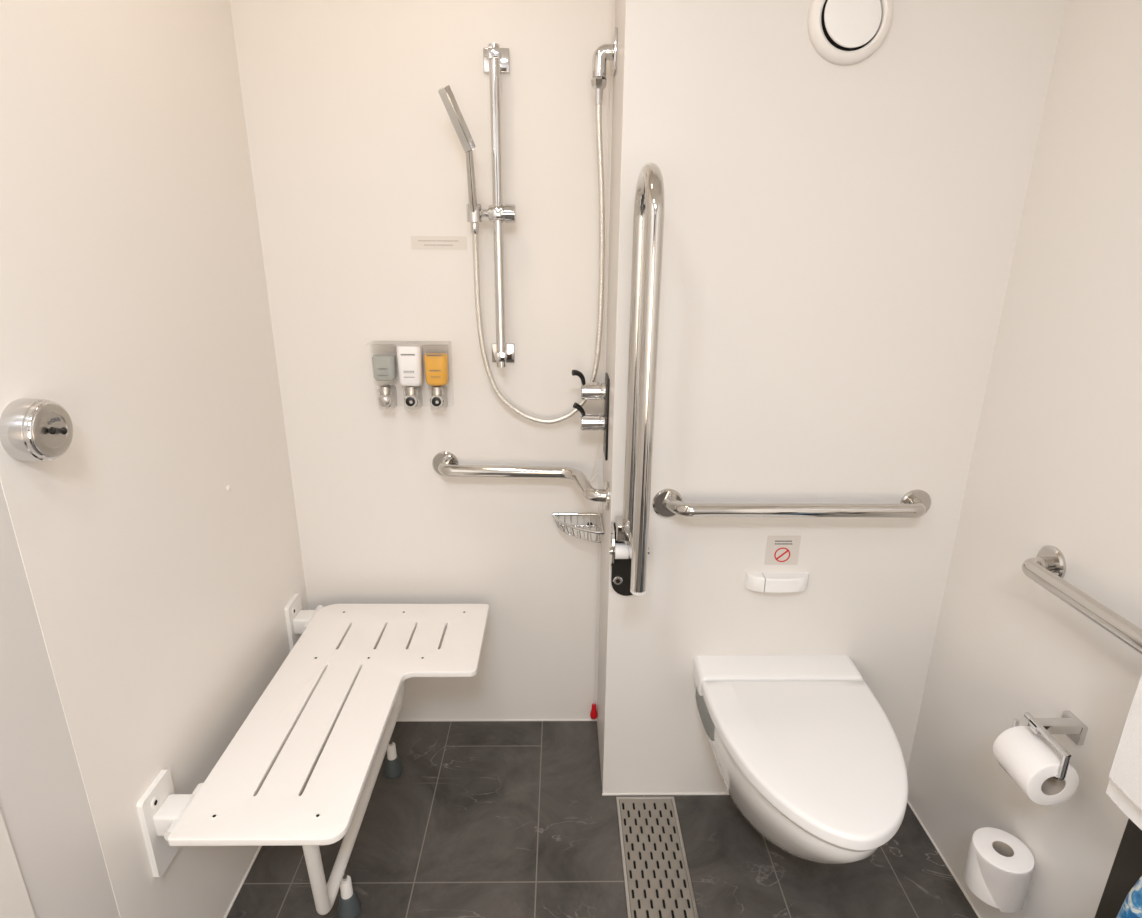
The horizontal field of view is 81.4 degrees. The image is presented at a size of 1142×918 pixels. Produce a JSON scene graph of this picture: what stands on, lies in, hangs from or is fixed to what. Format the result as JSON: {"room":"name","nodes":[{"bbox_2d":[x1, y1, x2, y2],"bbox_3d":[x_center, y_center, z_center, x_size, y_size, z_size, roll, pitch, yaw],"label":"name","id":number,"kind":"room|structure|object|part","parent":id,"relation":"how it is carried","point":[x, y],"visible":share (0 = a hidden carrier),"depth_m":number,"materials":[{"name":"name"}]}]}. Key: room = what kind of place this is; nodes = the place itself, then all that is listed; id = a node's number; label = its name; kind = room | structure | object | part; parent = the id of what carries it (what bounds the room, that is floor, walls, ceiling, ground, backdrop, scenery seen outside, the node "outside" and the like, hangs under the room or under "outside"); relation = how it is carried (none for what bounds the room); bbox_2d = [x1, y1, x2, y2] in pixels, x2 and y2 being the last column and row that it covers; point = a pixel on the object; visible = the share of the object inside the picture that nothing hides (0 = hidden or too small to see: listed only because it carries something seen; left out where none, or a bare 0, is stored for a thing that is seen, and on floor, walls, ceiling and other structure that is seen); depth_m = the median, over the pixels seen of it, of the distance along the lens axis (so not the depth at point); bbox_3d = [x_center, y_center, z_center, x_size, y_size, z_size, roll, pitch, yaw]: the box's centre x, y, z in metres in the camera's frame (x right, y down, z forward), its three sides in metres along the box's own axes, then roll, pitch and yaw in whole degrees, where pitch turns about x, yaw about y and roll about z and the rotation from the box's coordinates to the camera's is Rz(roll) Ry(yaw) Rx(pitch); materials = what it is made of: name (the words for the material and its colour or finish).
{"room":"accessible bathroom","nodes":[
{"label":"accessible bathroom","id":0,"kind":"room"},
{"bbox_2d":[0,0,307,917],"bbox_3d":[-0.847,-0.160,1.351,0.100,2.450,0.938,0,18,-1],"label":"wall","id":1,"kind":"structure","parent":0,"point":[134,301],"depth_m":1.24,"materials":[{"name":"white paint"}]},
{"bbox_2d":[0,811,34,917],"bbox_3d":[-0.830,0.168,0.349,0.104,2.450,0.882,0,18,-1],"label":"door","id":2,"kind":"structure","parent":1,"relation":"in","point":[14,898],"depth_m":0.94,"materials":[{"name":"white paint"}]},
{"bbox_2d":[0,398,72,461],"bbox_3d":[-0.766,-0.042,0.963,0.052,0.093,0.093,0,18,-1],"label":"chrome fitting","id":3,"kind":"object","parent":1,"relation":"attached to","point":[31,429],"visible":1,"depth_m":0.94,"materials":[{"name":"metal"}]},
{"bbox_3d":[-0.751,-0.042,0.963,0.002,0.077,0.077,0,18,-1],"label":"plate","id":4,"kind":"part","parent":3,"relation":"part of","materials":[{"name":"metal"}]},
{"bbox_2d":[48,417,60,424],"bbox_3d":[-0.750,-0.056,0.964,0.002,0.007,0.021,0,18,-1],"label":"print","id":5,"kind":"object","parent":3,"relation":"on","point":[51,420],"depth_m":0.96,"materials":[{"name":"grey"}]},
{"bbox_3d":[-0.745,-0.041,0.965,0.011,0.017,0.028,0,18,-1],"label":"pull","id":6,"kind":"part","parent":3,"relation":"part of","materials":[{"name":"black plastic"}]},
{"bbox_2d":[0,481,119,917],"bbox_3d":[-0.840,0.008,0.837,0.099,2.450,0.145,0,18,-1],"label":"trim","id":7,"kind":"structure","parent":1,"relation":"attached to","point":[45,809],"depth_m":0.99,"materials":[{"name":"white paint"}]},
{"bbox_2d":[224,846,261,917],"bbox_3d":[-0.806,1.004,1.730,0.004,0.004,0.934,0,18,-1],"label":"trim","id":8,"kind":"structure","parent":1,"relation":"attached to","point":[239,889],"depth_m":1.62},
{"bbox_2d":[136,593,488,917],"bbox_3d":[-0.521,0.763,1.654,0.568,0.513,0.835,0,18,-1],"label":"shower seat","id":9,"kind":"object","parent":1,"relation":"attached to","point":[252,796],"visible":1,"depth_m":1.47,"materials":[{"name":"plastic"}]},
{"bbox_3d":[-0.482,0.562,1.578,0.494,0.016,0.815,0,18,-1],"label":"seat panel","id":10,"kind":"part","parent":9,"relation":"part of","materials":[{"name":"plastic"}]},
{"bbox_3d":[-0.503,0.723,1.636,0.072,0.330,0.792,0,18,-1],"label":"leg frame","id":11,"kind":"part","parent":9,"relation":"part of","materials":[{"name":"white metal"}]},
{"bbox_2d":[230,0,614,719],"bbox_3d":[-0.404,-0.319,1.852,1.000,2.450,0.100,0,18,-1],"label":"wall","id":12,"kind":"structure","parent":0,"point":[356,152],"depth_m":1.77,"materials":[{"name":"white paint"}]},
{"bbox_2d":[378,385,443,407],"bbox_3d":[-0.432,-0.223,1.795,0.214,0.184,0.065,0,18,-1],"label":"rack","id":13,"kind":"object","parent":12,"relation":"attached to","point":[385,401],"visible":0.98,"depth_m":1.79,"materials":[{"name":"metal"}]},
{"bbox_2d":[372,354,395,380],"bbox_3d":[-0.501,-0.252,1.783,0.064,0.108,0.047,0,18,-1],"label":"soap bottle","id":14,"kind":"object","parent":13,"relation":"on","point":[384,365],"visible":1,"depth_m":1.77,"materials":[{"name":"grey plastic"}]},
{"bbox_2d":[396,344,422,385],"bbox_3d":[-0.431,-0.252,1.784,0.064,0.108,0.047,0,18,-1],"label":"soap bottle","id":15,"kind":"object","parent":13,"relation":"on","point":[409,356],"visible":1,"depth_m":1.76,"materials":[{"name":"white plastic"}]},
{"bbox_2d":[424,353,448,384],"bbox_3d":[-0.362,-0.251,1.785,0.064,0.108,0.047,0,18,-1],"label":"soap bottle","id":16,"kind":"object","parent":13,"relation":"on","point":[436,364],"visible":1,"depth_m":1.77,"materials":[{"name":"orange plastic"}]},
{"bbox_2d":[411,236,466,249],"bbox_3d":[-0.342,-0.560,1.721,0.144,0.033,0.002,0,18,-1],"label":"notice","id":17,"kind":"object","parent":12,"relation":"attached to","point":[417,242],"visible":1,"depth_m":1.72,"materials":[{"name":"white paper"}]},
{"bbox_2d":[418,240,458,245],"bbox_3d":[-0.343,-0.560,1.720,0.104,0.014,0.001,0,18,-1],"label":"print","id":18,"kind":"object","parent":17,"relation":"attached to","point":[420,242],"depth_m":1.72},
{"bbox_2d":[466,43,515,366],"bbox_3d":[-0.197,-0.609,1.661,0.120,0.753,0.090,0,18,-1],"label":"slide rail","id":19,"kind":"object","parent":12,"relation":"attached to","point":[495,59],"visible":0.97,"depth_m":1.62,"materials":[{"name":"silver metal"}]},
{"bbox_2d":[438,85,477,222],"bbox_3d":[-0.252,-0.704,1.548,0.043,0.288,0.118,11,21,29],"label":"shower","id":20,"kind":"object","parent":19,"relation":"attached to","point":[446,94],"visible":0.97,"depth_m":1.52,"materials":[{"name":"metal"}]},
{"bbox_3d":[-0.238,-0.657,1.593,0.021,0.172,0.060,0,18,-1],"label":"handle","id":21,"kind":"part","parent":20,"relation":"part of","materials":[{"name":"metal"}]},
{"bbox_3d":[-0.213,-0.607,1.640,0.024,0.024,0.024,-6,19,-20],"label":"holder arm","id":22,"kind":"part","parent":19,"relation":"part of","materials":[{"name":"silver metal"}]},
{"bbox_3d":[-0.178,-0.943,1.555,0.026,0.026,0.068,0,18,-1],"label":"mount arm","id":23,"kind":"part","parent":19,"relation":"part of","materials":[{"name":"silver metal"}]},
{"bbox_3d":[-0.180,-0.601,1.622,0.024,0.024,0.007,0,18,-1],"label":"slider knob","id":24,"kind":"part","parent":19,"relation":"part of","materials":[{"name":"silver metal"}]},
{"bbox_3d":[-0.184,-0.277,1.772,0.026,0.026,0.068,0,18,-1],"label":"mount arm","id":25,"kind":"part","parent":19,"relation":"part of","materials":[{"name":"silver metal"}]},
{"bbox_2d":[397,719,596,720],"bbox_3d":[-0.364,0.860,2.183,0.900,0.004,0.004,0,18,-1],"label":"trim","id":26,"kind":"structure","parent":12,"relation":"attached to","point":[515,719],"depth_m":2.19,"materials":[{"name":"white"}]},
{"bbox_2d":[432,451,609,509],"bbox_3d":[-0.129,0.044,1.834,0.556,0.083,0.160,8,19,22],"label":"grab bar","id":27,"kind":"object","parent":12,"relation":"attached to","point":[444,463],"visible":1,"depth_m":1.84,"materials":[{"name":"metal"}]},
{"bbox_2d":[552,513,603,542],"bbox_3d":[0.018,0.201,1.902,0.147,0.047,0.140,0,18,-1],"label":"basket","id":28,"kind":"object","parent":12,"relation":"attached to","point":[589,524],"visible":1,"depth_m":1.92,"materials":[{"name":"silver metal"}]},
{"bbox_2d":[227,721,977,917],"bbox_3d":[0.084,1.393,0.667,2.200,0.060,3.600,0,18,-1],"label":"floor","id":29,"kind":"structure","parent":0,"point":[481,819],"depth_m":1.71,"materials":[{"name":"tile"}]},
{"bbox_2d":[616,797,697,917],"bbox_3d":[0.217,1.108,1.439,0.165,0.004,0.944,0,18,-1],"label":"shower drain","id":30,"kind":"object","parent":29,"relation":"on","point":[657,880],"visible":1,"depth_m":1.69,"materials":[{"name":"metal"}]},
{"bbox_2d":[1116,876,1141,917],"bbox_3d":[0.886,0.917,0.999,0.123,0.650,0.234,0,18,-1],"label":"patterned bag","id":31,"kind":"object","parent":29,"relation":"on","point":[1131,907],"visible":1,"depth_m":1.02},
{"bbox_2d":[597,0,1065,792],"bbox_3d":[0.581,-0.267,1.720,0.966,2.450,0.410,0,18,-1],"label":"wall","id":32,"kind":"structure","parent":0,"point":[839,241],"depth_m":1.49,"materials":[{"name":"white paint"}]},
{"bbox_2d":[572,370,609,460],"bbox_3d":[0.049,-0.122,1.750,0.096,0.236,0.090,0,18,-1],"label":"shower mixer","id":33,"kind":"object","parent":32,"relation":"attached to","point":[589,390],"visible":1,"depth_m":1.72,"materials":[{"name":"silver metal"}]},
{"bbox_3d":[0.023,-0.129,1.733,0.040,0.043,0.017,-10,21,-30],"label":"lever","id":34,"kind":"part","parent":33,"relation":"part of","materials":[{"name":"black plastic"}]},
{"bbox_3d":[0.021,-0.209,1.706,0.043,0.044,0.016,-11,22,-32],"label":"lever","id":35,"kind":"part","parent":33,"relation":"part of","materials":[{"name":"black plastic"}]},
{"bbox_3d":[0.057,-0.098,1.757,0.064,0.046,0.046,0,18,-1],"label":"knob","id":36,"kind":"part","parent":33,"relation":"part of","materials":[{"name":"silver metal"}]},
{"bbox_3d":[0.057,-0.177,1.732,0.064,0.046,0.046,0,18,-1],"label":"knob","id":37,"kind":"part","parent":33,"relation":"part of","materials":[{"name":"silver metal"}]},
{"bbox_3d":[0.093,-0.112,1.753,0.006,0.217,0.090,0,18,-1],"label":"wall plate","id":38,"kind":"part","parent":33,"relation":"part of","materials":[{"name":"silver metal"}]},
{"bbox_2d":[591,27,617,89],"bbox_3d":[0.075,-0.914,1.525,0.056,0.117,0.070,0,18,-1],"label":"outlet","id":39,"kind":"object","parent":32,"relation":"attached to","point":[604,53],"visible":1,"depth_m":1.51,"materials":[{"name":"silver metal"}]},
{"bbox_2d":[470,89,604,423],"bbox_3d":[-0.082,-0.479,1.685,0.336,0.820,0.061,0,18,-1],"label":"shower hose","id":40,"kind":"object","parent":39,"relation":"attached to","point":[598,92],"visible":0.9,"depth_m":1.71,"materials":[{"name":"metal"}]},
{"bbox_3d":[0.100,-0.931,1.520,0.007,0.082,0.070,0,18,-1],"label":"wall plate","id":41,"kind":"part","parent":39,"relation":"part of","materials":[{"name":"silver metal"}]},
{"bbox_2d":[609,162,664,595],"bbox_3d":[0.145,-0.087,1.415,0.096,0.998,0.270,0,18,-1],"label":"support rail","id":42,"kind":"object","parent":32,"relation":"attached to","point":[629,550],"visible":1,"depth_m":1.34,"materials":[{"name":"silver metal"}]},
{"bbox_3d":[0.142,0.252,1.664,0.080,0.201,0.008,0,18,-1],"label":"wall plate","id":43,"kind":"part","parent":42,"relation":"part of","materials":[{"name":"metal"}]},
{"bbox_3d":[0.141,0.222,1.502,0.010,0.036,0.210,0,18,-1],"label":"link plate","id":44,"kind":"part","parent":42,"relation":"part of","materials":[{"name":"metal"}]},
{"bbox_2d":[602,793,728,795],"bbox_3d":[0.522,0.960,1.903,0.867,0.004,0.004,0,18,-1],"label":"trim","id":45,"kind":"structure","parent":32,"relation":"attached to","point":[603,794],"depth_m":1.90,"materials":[{"name":"white"}]},
{"bbox_2d":[745,572,808,592],"bbox_3d":[0.524,0.312,1.674,0.158,0.040,0.039,0,18,-1],"label":"button","id":46,"kind":"object","parent":32,"relation":"attached to","point":[766,582],"visible":1,"depth_m":1.66,"materials":[{"name":"plastic"}]},
{"bbox_2d":[765,536,800,564],"bbox_3d":[0.531,0.229,1.665,0.083,0.080,0.002,0,18,-1],"label":"notice","id":47,"kind":"object","parent":32,"relation":"attached to","point":[780,550],"visible":1,"depth_m":1.66,"materials":[{"name":"grey paper"}]},
{"bbox_2d":[775,541,791,544],"bbox_3d":[0.531,0.209,1.658,0.044,0.011,0.001,0,18,-1],"label":"print","id":48,"kind":"object","parent":47,"relation":"on","point":[776,542],"depth_m":1.66,"materials":[{"name":"grey"}]},
{"bbox_2d":[652,489,930,517],"bbox_3d":[0.541,0.121,1.587,0.684,0.074,0.096,0,18,-1],"label":"grab bar","id":49,"kind":"object","parent":32,"relation":"attached to","point":[666,503],"visible":1,"depth_m":1.54,"materials":[{"name":"metal"}]},
{"bbox_2d":[693,655,907,863],"bbox_3d":[0.538,0.792,1.554,0.420,0.388,0.563,0,18,-1],"label":"toilet","id":50,"kind":"object","parent":32,"relation":"attached to","point":[802,746],"visible":1,"depth_m":1.46,"materials":[{"name":"ceramic"}]},
{"bbox_3d":[0.540,0.663,1.471,0.400,0.016,0.470,0,18,-1],"label":"seat","id":51,"kind":"part","parent":50,"relation":"part of","materials":[{"name":"plastic"}]},
{"bbox_2d":[808,0,892,64],"bbox_3d":[0.548,-0.865,1.294,0.166,0.166,0.028,0,18,-1],"label":"air vent","id":52,"kind":"object","parent":32,"relation":"attached to","point":[842,32],"visible":1,"depth_m":1.29,"materials":[{"name":"plastic"}]},
{"bbox_2d":[907,0,1141,917],"bbox_3d":[1.021,-0.106,1.240,0.100,2.450,0.616,0,18,-1],"label":"wall","id":53,"kind":"structure","parent":0,"point":[1056,461],"depth_m":1.31,"materials":[{"name":"white paint"}]},
{"bbox_2d":[907,800,980,917],"bbox_3d":[0.958,1.057,1.617,0.004,0.004,0.612,0,18,-1],"label":"trim","id":54,"kind":"structure","parent":53,"relation":"attached to","point":[909,804],"depth_m":1.69,"materials":[{"name":"white"}]},
{"bbox_2d":[1012,710,1087,780],"bbox_3d":[0.920,0.533,1.243,0.097,0.069,0.139,0,18,-1],"label":"toilet roll holder","id":55,"kind":"object","parent":53,"relation":"attached to","point":[1069,724],"visible":0.83,"depth_m":1.25,"materials":[{"name":"silver metal"}]},
{"bbox_2d":[993,726,1078,806],"bbox_3d":[0.875,0.581,1.255,0.095,0.102,0.104,0,18,-1],"label":"toilet roll","id":56,"kind":"object","parent":55,"relation":"on","point":[1026,756],"visible":0.96,"depth_m":1.22,"materials":[{"name":"paper"}]},
{"bbox_3d":[0.877,0.535,1.243,0.010,0.065,0.139,0,18,-1],"label":"rod","id":57,"kind":"part","parent":55,"relation":"part of","materials":[{"name":"silver metal"}]},
{"bbox_3d":[0.916,0.505,1.256,0.088,0.020,0.024,0,18,-1],"label":"post","id":58,"kind":"part","parent":55,"relation":"part of","materials":[{"name":"silver metal"}]},
{"bbox_3d":[0.963,0.515,1.272,0.010,0.042,0.050,0,18,-1],"label":"wall plate","id":59,"kind":"part","parent":55,"relation":"part of","materials":[{"name":"silver metal"}]},
{"bbox_2d":[1095,819,1141,917],"bbox_3d":[1.025,0.927,0.733,0.100,0.800,0.989,0,18,-1],"label":"trim","id":60,"kind":"structure","parent":53,"relation":"attached to","point":[1126,870],"depth_m":1.16,"materials":[{"name":"black"}]},
{"bbox_3d":[0.925,0.905,1.419,0.079,0.110,0.040,0,18,-1],"label":"peg","id":61,"kind":"object","parent":53,"relation":"attached to","visible":0},
{"bbox_2d":[963,827,1034,912],"bbox_3d":[0.902,0.866,1.404,0.116,0.105,0.116,0,18,-1],"label":"toilet roll","id":62,"kind":"object","parent":61,"relation":"on","point":[999,867],"visible":1,"depth_m":1.37,"materials":[{"name":"paper"}]},
{"bbox_3d":[1.035,-0.237,0.353,0.100,1.650,0.989,0,18,-1],"label":"wall","id":63,"kind":"structure","parent":0,"visible":0},
{"bbox_2d":[1022,546,1141,654],"bbox_3d":[0.934,0.311,0.994,0.090,0.096,0.784,0,18,-1],"label":"grab bar","id":64,"kind":"object","parent":63,"relation":"attached to","point":[1048,569],"visible":1,"depth_m":1.18,"materials":[{"name":"metal"}]},
{"bbox_2d":[1106,675,1141,829],"bbox_3d":[0.906,0.445,0.873,0.113,0.301,0.318,0,18,-1],"label":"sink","id":65,"kind":"object","parent":64,"relation":"hanging from","point":[1124,788],"visible":1,"depth_m":1.01,"materials":[{"name":"ceramic"}]},
{"bbox_3d":[0.106,-0.993,-0.112,2.200,0.060,3.600,0,18,-1],"label":"ceiling","id":66,"kind":"structure","parent":0,"visible":0},
{"bbox_2d":[589,0,611,718],"bbox_3d":[0.075,-0.307,1.788,0.043,2.426,0.029,0,18,-1],"label":"pull cord","id":67,"kind":"object","parent":66,"relation":"hanging from","point":[593,714],"visible":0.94,"depth_m":1.80,"materials":[{"name":"fabric"}]}
]}

